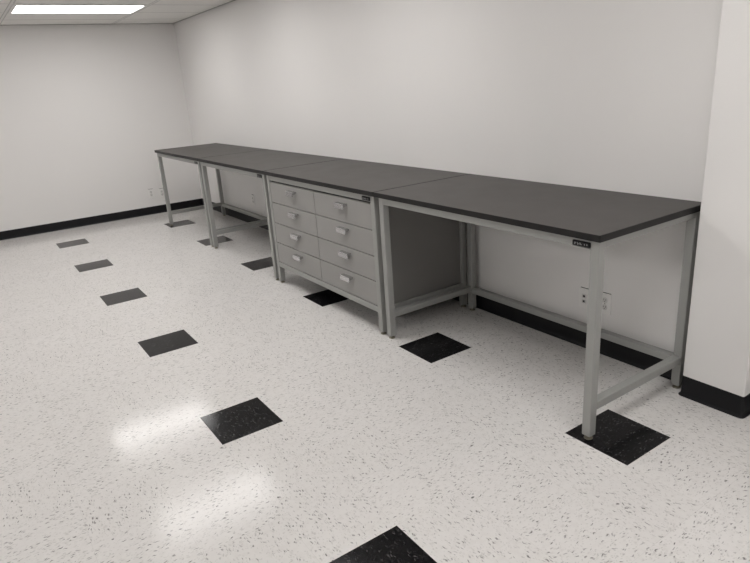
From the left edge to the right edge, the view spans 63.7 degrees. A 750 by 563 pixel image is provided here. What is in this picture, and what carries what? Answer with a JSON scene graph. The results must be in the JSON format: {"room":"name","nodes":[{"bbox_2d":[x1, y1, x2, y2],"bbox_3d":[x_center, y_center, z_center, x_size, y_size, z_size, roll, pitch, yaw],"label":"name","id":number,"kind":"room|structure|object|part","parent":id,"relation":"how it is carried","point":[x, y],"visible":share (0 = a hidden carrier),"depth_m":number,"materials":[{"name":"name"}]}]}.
{"room":"laboratory","nodes":[
{"label":"laboratory","id":0,"kind":"room"},
{"bbox_2d":[0,24,201,231],"bbox_3d":[-5.664,-1.328,6.215,7.600,2.375,0.120,-16,22,-31],"label":"wall","id":1,"kind":"structure","parent":0,"point":[85,110],"depth_m":7.46,"materials":[{"name":"white paint"}]},
{"bbox_2d":[0,198,202,239],"bbox_3d":[-5.549,-0.237,6.521,7.600,0.102,0.016,-16,22,-31],"label":"baseboard","id":2,"kind":"structure","parent":1,"relation":"attached to","point":[21,232],"depth_m":7.75,"materials":[{"name":"black rubber"}]},
{"bbox_2d":[148,189,153,197],"bbox_3d":[-2.995,-1.178,8.077,0.072,0.120,0.009,-16,22,-31],"label":"power outlet","id":3,"kind":"object","parent":1,"relation":"attached to","point":[150,191],"visible":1,"depth_m":8.07,"materials":[{"name":"white plastic"}]},
{"bbox_2d":[158,188,163,196],"bbox_3d":[-2.878,-1.199,8.155,0.072,0.120,0.009,-16,22,-31],"label":"power outlet","id":4,"kind":"object","parent":1,"relation":"attached to","point":[161,192],"visible":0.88,"depth_m":8.15,"materials":[{"name":"white plastic"}]},
{"bbox_2d":[0,0,231,24],"bbox_3d":[-2.746,-1.302,1.609,7.840,0.100,10.740,-16,22,-31],"label":"ceiling","id":5,"kind":"structure","parent":0,"point":[158,11],"depth_m":6.46,"materials":[{"name":"tile"}]},
{"bbox_2d":[7,4,148,13],"bbox_3d":[-2.919,-2.684,5.952,1.200,0.010,0.600,-16,22,-31],"label":"recessed light","id":6,"kind":"object","parent":5,"relation":"in","point":[15,8],"visible":1,"depth_m":5.92,"materials":[{"name":"white plastic"}]},
{"bbox_2d":[0,209,749,562],"bbox_3d":[-2.580,1.040,2.393,7.840,0.100,10.740,-16,22,-31],"label":"floor","id":7,"kind":"structure","parent":0,"point":[165,397],"depth_m":2.76,"materials":[{"name":"tile"}]},
{"bbox_2d":[154,143,266,246],"bbox_3d":[-1.824,-1.033,6.840,0.759,0.905,1.519,-16,22,-31],"label":"workbench","id":8,"kind":"object","parent":7,"relation":"on","point":[189,154],"visible":0.63,"depth_m":6.80,"materials":[{"name":"grey metal"}]},
{"bbox_3d":[-2.509,-1.107,7.222,0.041,0.861,0.041,-16,22,-31],"label":"leg","id":9,"kind":"part","parent":8,"relation":"part of","materials":[{"name":"grey metal"}]},
{"bbox_3d":[-1.697,-0.783,6.083,0.041,0.861,0.041,-16,22,-31],"label":"leg","id":10,"kind":"part","parent":8,"relation":"part of","materials":[{"name":"grey metal"}]},
{"bbox_2d":[156,143,265,157],"bbox_3d":[-1.853,-1.449,6.701,0.758,0.027,1.516,-16,22,-31],"label":"countertop","id":11,"kind":"structure","parent":8,"relation":"on","point":[214,149],"depth_m":6.62,"materials":[{"name":"grey laminate"}]},
{"bbox_3d":[-1.955,-1.263,7.572,0.041,0.861,0.041,-16,22,-31],"label":"leg","id":12,"kind":"part","parent":8,"relation":"part of","materials":[{"name":"grey metal"}]},
{"bbox_2d":[197,149,343,279],"bbox_3d":[-0.963,-0.690,5.631,0.759,0.905,1.519,-16,22,-31],"label":"workbench","id":13,"kind":"object","parent":7,"relation":"on","point":[253,163],"visible":0.53,"depth_m":5.40,"materials":[{"name":"grey laminate"}]},
{"bbox_3d":[-1.647,-0.763,6.013,0.041,0.861,0.041,-16,22,-31],"label":"leg","id":14,"kind":"part","parent":13,"relation":"part of","materials":[{"name":"grey metal"}]},
{"bbox_3d":[-0.836,-0.440,4.873,0.041,0.861,0.041,-16,22,-31],"label":"leg","id":15,"kind":"part","parent":13,"relation":"part of","materials":[{"name":"grey metal"}]},
{"bbox_2d":[198,149,343,170],"bbox_3d":[-0.992,-1.105,5.492,0.758,0.027,1.516,-16,22,-31],"label":"countertop","id":16,"kind":"structure","parent":13,"relation":"on","point":[268,159],"depth_m":5.39,"materials":[{"name":"grey laminate"}]},
{"bbox_2d":[263,159,466,334],"bbox_3d":[-0.108,-0.344,4.417,0.775,0.905,1.519,-16,22,-31],"label":"workbench","id":17,"kind":"object","parent":7,"relation":"on","point":[325,216],"visible":0.87,"depth_m":3.95,"materials":[{"name":"grey metal"}]},
{"bbox_3d":[-0.786,-0.420,4.803,0.041,0.861,0.041,-16,22,-31],"label":"leg","id":18,"kind":"part","parent":17,"relation":"part of","materials":[{"name":"grey metal"}]},
{"bbox_3d":[-0.609,-0.635,4.365,0.032,0.032,0.112,-16,22,-31],"label":"handle","id":19,"kind":"part","parent":17,"relation":"part of","materials":[{"name":"metal"}]},
{"bbox_3d":[-0.599,-0.483,4.416,0.032,0.032,0.112,-16,22,-31],"label":"handle","id":20,"kind":"part","parent":17,"relation":"part of","materials":[{"name":"metal"}]},
{"bbox_3d":[-0.604,-0.619,4.411,0.018,0.157,0.693,-16,22,-31],"label":"drawer","id":21,"kind":"part","parent":17,"relation":"part of","materials":[{"name":"grey metal"}]},
{"bbox_3d":[-0.594,-0.466,4.462,0.018,0.157,0.693,-16,22,-31],"label":"drawer","id":22,"kind":"part","parent":17,"relation":"part of","materials":[{"name":"grey metal"}]},
{"bbox_3d":[-0.588,-0.330,4.467,0.032,0.032,0.112,-16,22,-31],"label":"handle","id":23,"kind":"part","parent":17,"relation":"part of","materials":[{"name":"metal"}]},
{"bbox_3d":[-0.583,-0.314,4.513,0.018,0.157,0.693,-16,22,-31],"label":"drawer","id":24,"kind":"part","parent":17,"relation":"part of","materials":[{"name":"grey metal"}]},
{"bbox_3d":[-0.577,-0.178,4.518,0.032,0.032,0.112,-16,22,-31],"label":"handle","id":25,"kind":"part","parent":17,"relation":"part of","materials":[{"name":"metal"}]},
{"bbox_3d":[-0.572,-0.162,4.564,0.018,0.157,0.693,-16,22,-31],"label":"drawer","id":26,"kind":"part","parent":17,"relation":"part of","materials":[{"name":"grey metal"}]},
{"bbox_3d":[-0.361,0.013,4.324,0.039,0.040,1.397,-16,22,-31],"label":"rail","id":27,"kind":"part","parent":17,"relation":"part of","materials":[{"name":"grey metal"}]},
{"bbox_3d":[-0.220,-0.480,3.818,0.032,0.032,0.112,-16,22,-31],"label":"handle","id":28,"kind":"part","parent":17,"relation":"part of","materials":[{"name":"metal"}]},
{"bbox_3d":[-0.209,-0.327,3.869,0.032,0.032,0.112,-16,22,-31],"label":"handle","id":29,"kind":"part","parent":17,"relation":"part of","materials":[{"name":"metal"}]},
{"bbox_3d":[-0.210,-0.461,3.858,0.018,0.157,0.693,-16,22,-31],"label":"drawer","id":30,"kind":"part","parent":17,"relation":"part of","materials":[{"name":"grey metal"}]},
{"bbox_3d":[-0.198,-0.175,3.920,0.032,0.032,0.112,-16,22,-31],"label":"handle","id":31,"kind":"part","parent":17,"relation":"part of","materials":[{"name":"metal"}]},
{"bbox_3d":[-0.199,-0.309,3.909,0.018,0.157,0.693,-16,22,-31],"label":"drawer","id":32,"kind":"part","parent":17,"relation":"part of","materials":[{"name":"grey metal"}]},
{"bbox_3d":[-0.187,-0.023,3.971,0.032,0.032,0.112,-16,22,-31],"label":"handle","id":33,"kind":"part","parent":17,"relation":"part of","materials":[{"name":"metal"}]},
{"bbox_3d":[-0.189,-0.157,3.960,0.018,0.157,0.693,-16,22,-31],"label":"drawer","id":34,"kind":"part","parent":17,"relation":"part of","materials":[{"name":"grey metal"}]},
{"bbox_3d":[-0.178,-0.004,4.011,0.018,0.157,0.693,-16,22,-31],"label":"drawer","id":35,"kind":"part","parent":17,"relation":"part of","materials":[{"name":"grey metal"}]},
{"bbox_2d":[265,159,466,191],"bbox_3d":[-0.130,-0.761,4.283,0.758,0.027,1.516,-16,22,-31],"label":"countertop","id":36,"kind":"structure","parent":17,"relation":"on","point":[356,174],"depth_m":4.15,"materials":[{"name":"grey laminate"}]},
{"bbox_3d":[0.026,-0.096,3.664,0.041,0.861,0.041,-16,22,-31],"label":"leg","id":37,"kind":"part","parent":17,"relation":"part of","materials":[{"name":"grey metal"}]},
{"bbox_3d":[0.294,-0.233,3.826,0.636,0.671,0.012,-16,22,-31],"label":"panel","id":38,"kind":"part","parent":17,"relation":"part of","materials":[{"name":"grey metal"}]},
{"bbox_3d":[0.579,-0.253,4.014,0.041,0.861,0.041,-16,22,-31],"label":"leg","id":39,"kind":"part","parent":17,"relation":"part of","materials":[{"name":"grey metal"}]},
{"bbox_2d":[373,174,700,439],"bbox_3d":[0.760,-0.003,3.212,0.759,0.905,1.519,-16,22,-31],"label":"workbench","id":40,"kind":"object","parent":7,"relation":"on","point":[596,220],"visible":0.95,"depth_m":2.81,"materials":[{"name":"grey laminate"}]},
{"bbox_3d":[0.075,-0.076,3.594,0.041,0.861,0.041,-16,22,-31],"label":"leg","id":41,"kind":"part","parent":40,"relation":"part of","materials":[{"name":"grey metal"}]},
{"bbox_3d":[0.629,-0.233,3.944,0.041,0.861,0.041,-16,22,-31],"label":"leg","id":42,"kind":"part","parent":40,"relation":"part of","materials":[{"name":"grey metal"}]},
{"bbox_2d":[375,174,700,235],"bbox_3d":[0.731,-0.418,3.073,0.758,0.027,1.516,-16,22,-31],"label":"countertop","id":43,"kind":"structure","parent":40,"relation":"on","point":[598,212],"depth_m":2.89,"materials":[{"name":"grey laminate"}]},
{"bbox_3d":[0.887,0.247,2.455,0.041,0.861,0.041,-16,22,-31],"label":"leg","id":44,"kind":"part","parent":40,"relation":"part of","materials":[{"name":"grey metal"}]},
{"bbox_3d":[1.440,0.091,2.804,0.041,0.861,0.041,-16,22,-31],"label":"leg","id":45,"kind":"part","parent":40,"relation":"part of","materials":[{"name":"grey metal"}]},
{"bbox_2d":[174,0,721,351],"bbox_3d":[0.511,-1.028,4.007,0.120,2.375,10.740,-16,22,-31],"label":"wall","id":46,"kind":"structure","parent":0,"point":[609,95],"depth_m":3.58,"materials":[{"name":"white paint"}]},
{"bbox_2d":[40,0,234,24],"bbox_3d":[-2.743,-1.252,1.626,7.600,0.004,10.500,-16,22,-31],"label":"trim","id":47,"kind":"structure","parent":46,"relation":"attached to","point":[232,0],"depth_m":7.10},
{"bbox_2d":[202,198,749,418],"bbox_3d":[-0.412,-0.282,5.565,0.125,0.102,7.321,-16,22,-31],"label":"baseboard","id":48,"kind":"structure","parent":46,"relation":"attached to","point":[638,359],"depth_m":3.25,"materials":[{"name":"black rubber"}]},
{"bbox_2d":[579,287,588,308],"bbox_3d":[1.162,0.092,3.352,0.009,0.120,0.072,-16,22,-31],"label":"data jack plate","id":49,"kind":"object","parent":46,"relation":"attached to","point":[583,292],"visible":0.86,"depth_m":3.35,"materials":[{"name":"white plastic"}]},
{"bbox_2d":[602,292,611,314],"bbox_3d":[1.236,0.117,3.246,0.009,0.120,0.072,-16,22,-31],"label":"power outlet","id":50,"kind":"object","parent":46,"relation":"attached to","point":[606,305],"visible":0.77,"depth_m":3.23,"materials":[{"name":"white plastic"}]},
{"bbox_2d":[683,0,749,396],"bbox_3d":[1.501,-0.568,2.423,0.112,2.375,0.276,-16,22,-31],"label":"wall","id":51,"kind":"structure","parent":0,"point":[717,354],"depth_m":2.52,"materials":[{"name":"white paint"}]}
]}

